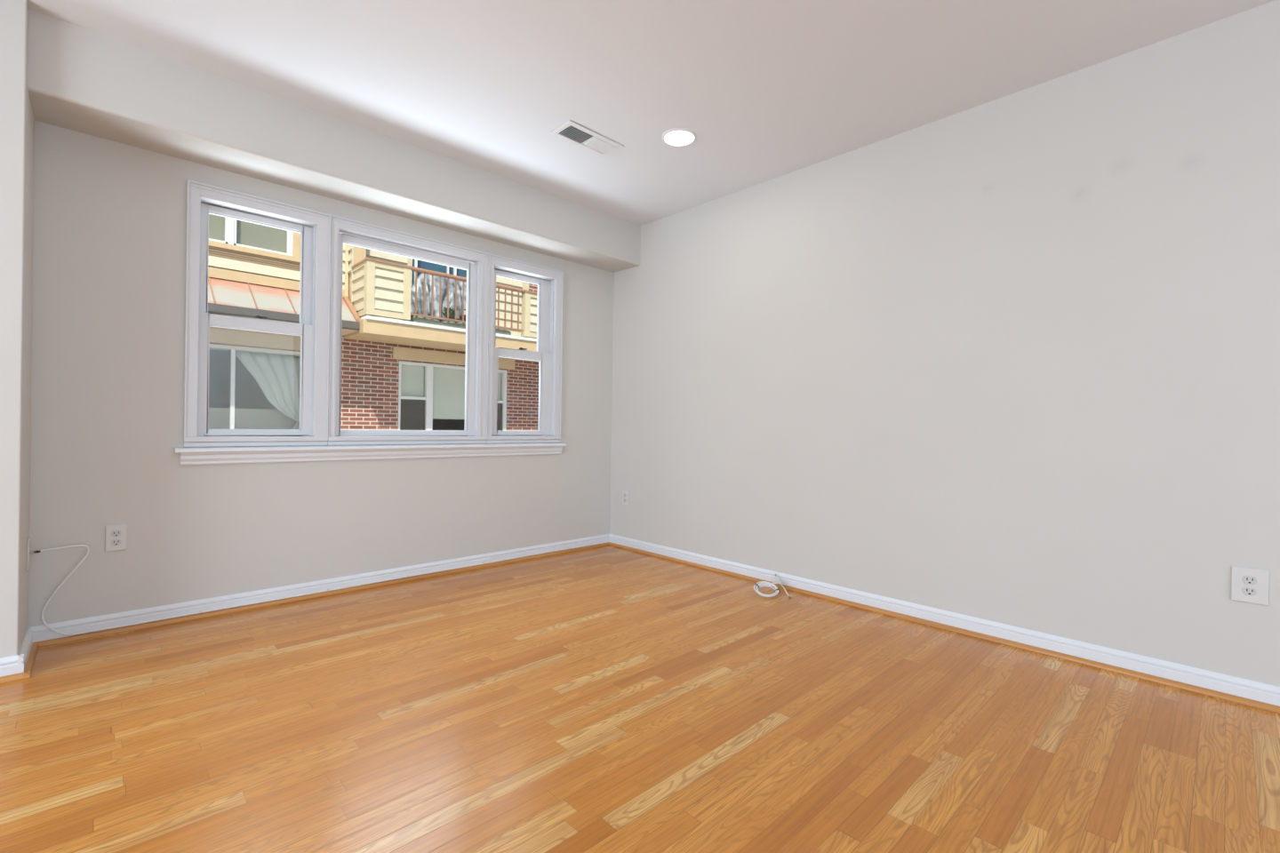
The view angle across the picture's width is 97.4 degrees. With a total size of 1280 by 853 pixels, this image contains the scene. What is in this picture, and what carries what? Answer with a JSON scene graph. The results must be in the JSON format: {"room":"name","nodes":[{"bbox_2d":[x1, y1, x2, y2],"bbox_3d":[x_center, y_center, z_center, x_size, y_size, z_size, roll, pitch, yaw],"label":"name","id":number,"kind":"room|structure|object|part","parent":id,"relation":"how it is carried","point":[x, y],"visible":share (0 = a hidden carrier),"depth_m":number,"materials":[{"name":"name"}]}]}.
{"room":"empty living room","nodes":[
{"label":"empty living room","id":0,"kind":"room"},
{"bbox_2d":[0,0,34,658],"bbox_3d":[-3.460,-0.335,1.091,3.080,2.440,0.370,1,0,-44],"label":"wall","id":1,"kind":"structure","parent":0,"point":[17,120],"depth_m":2.01,"materials":[{"name":"beige paint"}]},
{"bbox_2d":[0,654,23,677],"bbox_3d":[-3.267,0.848,1.028,2.894,0.080,0.015,1,0,-44],"label":"baseboard","id":2,"kind":"structure","parent":1,"relation":"attached to","point":[9,666],"depth_m":2.00,"materials":[{"name":"white wood"}]},
{"bbox_2d":[0,671,30,683],"bbox_3d":[-3.251,0.879,1.022,2.911,0.019,0.017,1,0,-44],"label":"trim","id":3,"kind":"structure","parent":1,"relation":"attached to","point":[17,676],"depth_m":2.00,"materials":[{"name":"brown wood"}]},
{"bbox_2d":[17,627,32,670],"bbox_3d":[-2.354,0.860,2.157,0.015,0.080,0.384,1,0,-44],"label":"baseboard","id":4,"kind":"structure","parent":1,"relation":"attached to","point":[27,644],"depth_m":2.14,"materials":[{"name":"white wood"}]},
{"bbox_2d":[26,536,33,570],"bbox_3d":[-2.438,0.507,2.252,0.018,0.124,0.070,1,0,-44],"label":"cable wall plate","id":5,"kind":"object","parent":1,"relation":"attached to","point":[28,552],"visible":1,"depth_m":2.23,"materials":[{"name":"white plastic"}]},
{"bbox_3d":[-2.442,0.507,2.248,0.006,0.124,0.070,1,0,-44],"label":"plate","id":6,"kind":"part","parent":5,"relation":"part of","materials":[{"name":"white plastic"}]},
{"bbox_2d":[33,542,603,635],"bbox_3d":[-1.359,0.701,3.317,3.026,0.387,0.054,1,0,-44],"label":"coaxial cable","id":7,"kind":"object","parent":5,"relation":"attached to","point":[76,546],"visible":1,"depth_m":2.62,"materials":[{"name":"white plastic"}]},
{"bbox_2d":[23,642,38,676],"bbox_3d":[-2.334,0.891,2.158,0.017,0.019,0.386,1,0,-44],"label":"trim","id":8,"kind":"structure","parent":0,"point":[31,659],"depth_m":2.14,"materials":[{"name":"brown wood"}]},
{"bbox_2d":[27,120,613,627],"bbox_3d":[-1.483,-0.308,3.364,3.320,2.440,0.180,1,0,-44],"label":"wall","id":9,"kind":"structure","parent":0,"point":[108,351],"depth_m":2.60,"materials":[{"name":"beige paint"}]},
{"bbox_2d":[104,524,127,551],"bbox_3d":[-2.296,0.488,2.467,0.070,0.114,0.009,1,0,-44],"label":"wall outlet","id":10,"kind":"object","parent":9,"relation":"attached to","point":[116,536],"visible":1,"depth_m":2.46,"materials":[{"name":"white plastic"}]},
{"bbox_2d":[111,538,121,545],"bbox_3d":[-2.295,0.508,2.466,0.034,0.028,0.005,1,0,-44],"label":"receptacle","id":11,"kind":"object","parent":10,"relation":"attached to","point":[114,541],"depth_m":2.46,"materials":[{"name":"plastic"}]},
{"bbox_2d":[111,529,121,536],"bbox_3d":[-2.295,0.469,2.466,0.034,0.028,0.005,1,0,-44],"label":"receptacle","id":12,"kind":"object","parent":10,"relation":"attached to","point":[114,532],"depth_m":2.46,"materials":[{"name":"plastic"}]},
{"bbox_2d":[183,179,331,447],"bbox_3d":[-1.946,-0.523,2.878,0.608,1.242,0.177,1,0,-44],"label":"window","id":13,"kind":"structure","parent":9,"relation":"in","point":[314,228],"depth_m":2.84,"materials":[{"name":"white plastic"}]},
{"bbox_3d":[-1.938,-0.248,2.854,0.490,0.595,0.031,1,0,-44],"label":"sash","id":14,"kind":"part","parent":13,"relation":"part of","materials":[{"name":"white plastic"}]},
{"bbox_3d":[-1.955,-0.785,2.879,0.490,0.584,0.032,1,0,-44],"label":"sash","id":15,"kind":"part","parent":13,"relation":"part of","materials":[{"name":"white plastic"}]},
{"bbox_3d":[-1.928,0.040,2.839,0.432,0.007,0.012,1,0,-44],"label":"lift rail","id":16,"kind":"part","parent":13,"relation":"part of","materials":[{"name":"white plastic"}]},
{"bbox_2d":[30,534,609,642],"bbox_3d":[-1.361,0.873,3.364,3.120,0.080,0.015,1,0,-44],"label":"baseboard","id":17,"kind":"structure","parent":9,"relation":"attached to","point":[40,633],"depth_m":2.88,"materials":[{"name":"white wood"}]},
{"bbox_2d":[34,542,609,647],"bbox_3d":[-1.351,0.904,3.353,3.092,0.019,0.017,1,0,-44],"label":"trim","id":18,"kind":"structure","parent":9,"relation":"attached to","point":[76,637],"depth_m":2.87,"materials":[{"name":"brown wood"}]},
{"bbox_2d":[174,442,566,453],"bbox_3d":[-1.344,0.119,3.343,2.195,0.027,0.052,1,0,-44],"label":"trim","id":19,"kind":"structure","parent":9,"relation":"attached to","point":[300,448],"depth_m":3.07,"materials":[{"name":"white wood"}]},
{"bbox_2d":[180,446,562,464],"bbox_3d":[-1.350,0.161,3.353,2.158,0.057,0.030,1,0,-44],"label":"trim","id":20,"kind":"structure","parent":9,"relation":"attached to","point":[257,457],"depth_m":3.11,"materials":[{"name":"white wood"}]},
{"bbox_2d":[327,215,489,445],"bbox_3d":[-1.388,-0.516,3.412,0.941,1.242,0.177,1,0,-44],"label":"window","id":21,"kind":"structure","parent":9,"relation":"in","point":[346,231],"depth_m":3.40,"materials":[{"name":"white plastic"}]},
{"bbox_2d":[486,253,563,443],"bbox_3d":[-0.836,-0.508,3.940,0.590,1.242,0.177,1,0,-44],"label":"window","id":22,"kind":"structure","parent":9,"relation":"in","point":[549,282],"depth_m":4.02,"materials":[{"name":"white plastic"}]},
{"bbox_3d":[-0.820,0.055,3.900,0.438,0.007,0.012,1,0,-44],"label":"lift rail","id":23,"kind":"part","parent":22,"relation":"part of","materials":[{"name":"white plastic"}]},
{"bbox_3d":[-0.847,-0.770,3.940,0.496,0.584,0.032,1,0,-44],"label":"sash","id":24,"kind":"part","parent":22,"relation":"part of","materials":[{"name":"white plastic"}]},
{"bbox_3d":[-0.830,-0.233,3.914,0.496,0.595,0.031,1,0,-44],"label":"sash","id":25,"kind":"part","parent":22,"relation":"part of","materials":[{"name":"white plastic"}]},
{"bbox_2d":[27,8,640,272],"bbox_3d":[-1.228,-1.377,3.257,3.120,0.296,0.303,1,0,-44],"label":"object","id":26,"kind":"structure","parent":0,"point":[80,79],"depth_m":2.66,"materials":[{"name":"beige paint"}]},
{"bbox_2d":[0,544,1279,852],"bbox_3d":[-0.266,1.085,0.135,6.400,0.300,6.600,1,0,-44],"label":"floor","id":27,"kind":"structure","parent":0,"point":[609,699],"depth_m":1.72,"materials":[{"name":"brown wood"}]},
{"bbox_2d":[753,574,791,599],"bbox_3d":[0.729,0.906,3.201,0.190,0.075,0.245,1,0,-4],"label":"cable coil","id":28,"kind":"object","parent":27,"relation":"on","point":[761,584],"visible":1,"depth_m":3.17,"materials":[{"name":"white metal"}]},
{"bbox_2d":[26,0,1275,225],"bbox_3d":[-0.246,-1.629,-0.824,7.850,0.250,8.050,1,0,-44],"label":"ceiling","id":29,"kind":"structure","parent":0,"point":[768,90],"depth_m":2.33,"materials":[{"name":"white paint"}]},
{"bbox_2d":[550,120,623,157],"bbox_3d":[-0.272,-1.504,2.955,0.364,0.011,0.172,1,0,-44],"label":"ceiling vent","id":30,"kind":"object","parent":29,"relation":"in","point":[572,132],"visible":1,"depth_m":2.94,"materials":[{"name":"white metal"}]},
{"bbox_2d":[661,128,696,146],"bbox_3d":[0.203,-1.499,2.922,0.184,0.008,0.184,1,0,-44],"label":"recessed light","id":31,"kind":"object","parent":29,"relation":"in","point":[676,137],"visible":1,"depth_m":2.92,"materials":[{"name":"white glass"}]},
{"bbox_2d":[609,0,1279,687],"bbox_3d":[1.994,-0.255,2.277,0.200,2.440,6.600,1,0,-44],"label":"wall","id":32,"kind":"structure","parent":0,"point":[1013,359],"depth_m":2.50,"materials":[{"name":"beige paint"}]},
{"bbox_2d":[622,490,628,505],"bbox_3d":[-0.114,0.547,4.316,0.009,0.112,0.070,1,0,-44],"label":"wall outlet","id":33,"kind":"object","parent":32,"relation":"attached to","point":[625,493],"visible":1,"depth_m":4.31,"materials":[{"name":"white plastic"}]},
{"bbox_2d":[608,542,1279,713],"bbox_3d":[1.892,0.955,2.188,0.017,0.019,6.186,1,0,-44],"label":"trim","id":34,"kind":"structure","parent":32,"relation":"attached to","point":[1167,682],"depth_m":2.44,"materials":[{"name":"brown wood"}]},
{"bbox_2d":[609,534,1279,706],"bbox_3d":[1.899,0.924,2.204,0.015,0.080,6.200,1,0,-44],"label":"baseboard","id":35,"kind":"structure","parent":32,"relation":"attached to","point":[1236,686],"depth_m":2.48,"materials":[{"name":"white wood"}]},
{"bbox_2d":[1231,566,1269,606],"bbox_3d":[2.133,0.557,1.969,0.009,0.122,0.090,1,0,-44],"label":"wall outlet","id":36,"kind":"object","parent":32,"relation":"attached to","point":[1248,585],"visible":1,"depth_m":1.97,"materials":[{"name":"white plastic"}]},
{"bbox_2d":[1242,586,1256,596],"bbox_3d":[2.132,0.576,1.967,0.005,0.028,0.034,1,0,-44],"label":"receptacle","id":37,"kind":"object","parent":36,"relation":"attached to","point":[1247,591],"depth_m":1.97,"materials":[{"name":"plastic"}]},
{"bbox_2d":[1242,576,1256,584],"bbox_3d":[2.132,0.537,1.967,0.005,0.028,0.034,1,0,-44],"label":"receptacle","id":38,"kind":"object","parent":36,"relation":"attached to","point":[1246,580],"depth_m":1.97,"materials":[{"name":"plastic"}]},
{"label":"outside","id":39,"kind":"structure","parent":0,"visible":0},
{"bbox_3d":[-3.719,1.366,10.968,40.000,0.200,13.780,1,0,-44],"label":"ground","id":40,"kind":"structure","parent":39,"visible":0},
{"bbox_2d":[208,214,538,431],"bbox_3d":[-4.437,-2.444,10.326,26.000,7.400,3.428,1,0,-44],"label":"townhouse","id":41,"kind":"structure","parent":40,"relation":"on","point":[398,373],"depth_m":9.09,"materials":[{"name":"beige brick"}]},
{"bbox_2d":[208,214,286,253],"bbox_3d":[-5.907,-3.312,7.926,1.700,1.500,0.007,1,0,-44],"label":"window","id":42,"kind":"structure","parent":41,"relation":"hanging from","point":[248,234],"depth_m":8.19,"materials":[{"name":"white glass"}]},
{"bbox_3d":[-9.189,-4.372,4.641,11.235,3.670,0.085,1,0,-44],"label":"window casing","id":43,"kind":"part","parent":41,"relation":"part of","materials":[{"name":"white wood"}]},
{"bbox_3d":[-9.224,-2.478,4.651,11.235,0.117,0.066,1,0,-44],"label":"sill molding","id":44,"kind":"part","parent":41,"relation":"part of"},
{"bbox_2d":[209,348,300,429],"bbox_3d":[-5.967,-0.476,8.209,2.100,1.307,0.102,1,0,-44],"label":"curtain","id":45,"kind":"object","parent":41,"relation":"hanging from","point":[277,376],"visible":0.68,"depth_m":8.60,"materials":[{"name":"white fabric"}]},
{"bbox_3d":[-5.963,-1.118,8.214,2.100,0.022,0.022,1,0,-44],"label":"rod","id":46,"kind":"part","parent":45,"relation":"part of","materials":[{"name":"white metal"}]},
{"bbox_2d":[235,351,300,429],"bbox_3d":[-5.613,-0.461,8.520,0.936,1.288,0.060,1,0,-44],"label":"drape","id":47,"kind":"object","parent":45,"relation":"hanging from","point":[277,375],"depth_m":8.60,"materials":[{"name":"white fabric"}]},
{"bbox_3d":[-4.013,-0.152,9.856,0.437,0.020,0.015,1,0,-44],"label":"blind rail","id":48,"kind":"part","parent":41,"relation":"part of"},
{"bbox_2d":[400,365,423,417],"bbox_3d":[-4.006,-0.619,9.855,0.437,0.925,0.005,1,0,-44],"label":"blind","id":49,"kind":"object","parent":41,"relation":"hanging from","point":[412,376],"depth_m":9.86,"materials":[{"name":"white fabric"}]},
{"bbox_3d":[-3.574,-2.738,10.105,1.105,2.190,0.092,1,0,-44],"label":"balcony door","id":50,"kind":"part","parent":41,"relation":"part of","materials":[{"name":"glass"}]},
{"bbox_2d":[408,272,466,322],"bbox_3d":[-3.448,-2.150,9.807,1.404,1.017,0.451,1,0,-44],"label":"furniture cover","id":51,"kind":"object","parent":41,"relation":"on","point":[428,277],"visible":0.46,"depth_m":9.71,"materials":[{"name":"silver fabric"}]},
{"bbox_2d":[412,258,465,284],"bbox_3d":[-3.710,-2.740,10.247,1.305,2.185,0.040,1,0,-44],"label":"window","id":52,"kind":"structure","parent":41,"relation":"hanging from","point":[424,265],"depth_m":10.22,"materials":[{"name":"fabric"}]},
{"bbox_3d":[-2.597,-2.478,10.213,4.700,0.066,0.695,1,0,-44],"label":"handrail","id":53,"kind":"part","parent":41,"relation":"part of","materials":[{"name":"orange metal"}]},
{"bbox_3d":[-3.452,-0.144,10.393,0.860,0.020,0.015,1,0,-44],"label":"blind rail","id":54,"kind":"part","parent":41,"relation":"part of","materials":[{"name":"white plastic"}]},
{"bbox_2d":[432,368,464,418],"bbox_3d":[-3.445,-0.612,10.392,0.860,0.925,0.005,1,0,-44],"label":"blind","id":55,"kind":"object","parent":41,"relation":"hanging from","point":[448,384],"depth_m":10.33,"materials":[{"name":"white fabric"}]},
{"bbox_2d":[441,306,457,322],"bbox_3d":[-3.218,-1.836,9.547,0.307,0.398,0.343,1,0,-44],"label":"potted plant","id":56,"kind":"object","parent":41,"relation":"on","point":[452,313],"visible":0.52,"depth_m":9.48,"materials":[{"name":"green plant"}]},
{"bbox_2d":[411,315,511,335],"bbox_3d":[-2.989,-1.704,9.577,1.750,0.151,0.080,1,0,-44],"label":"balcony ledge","id":57,"kind":"object","parent":41,"relation":"on","point":[417,319],"visible":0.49,"depth_m":9.32,"materials":[{"name":"grey concrete"}]},
{"bbox_2d":[458,309,465,320],"bbox_3d":[-3.010,-1.843,9.810,0.284,0.417,0.284,1,0,-44],"label":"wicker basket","id":58,"kind":"object","parent":41,"relation":"on","point":[460,316],"visible":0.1,"depth_m":9.71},
{"bbox_2d":[458,314,465,320],"bbox_3d":[-3.011,-1.778,9.810,0.284,0.288,0.284,1,0,-44],"label":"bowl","id":59,"kind":"object","parent":58,"relation":"on","point":[460,316],"depth_m":9.70,"materials":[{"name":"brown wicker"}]},
{"bbox_3d":[-2.885,-1.765,9.571,2.069,0.028,0.024,1,0,-44],"label":"rail","id":60,"kind":"part","parent":41,"relation":"part of","materials":[{"name":"orange metal"}]},
{"bbox_2d":[497,373,501,419],"bbox_3d":[-2.894,-0.604,10.920,0.417,0.925,0.005,1,0,-44],"label":"blind","id":61,"kind":"object","parent":41,"relation":"hanging from","point":[499,381],"depth_m":11.05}
]}

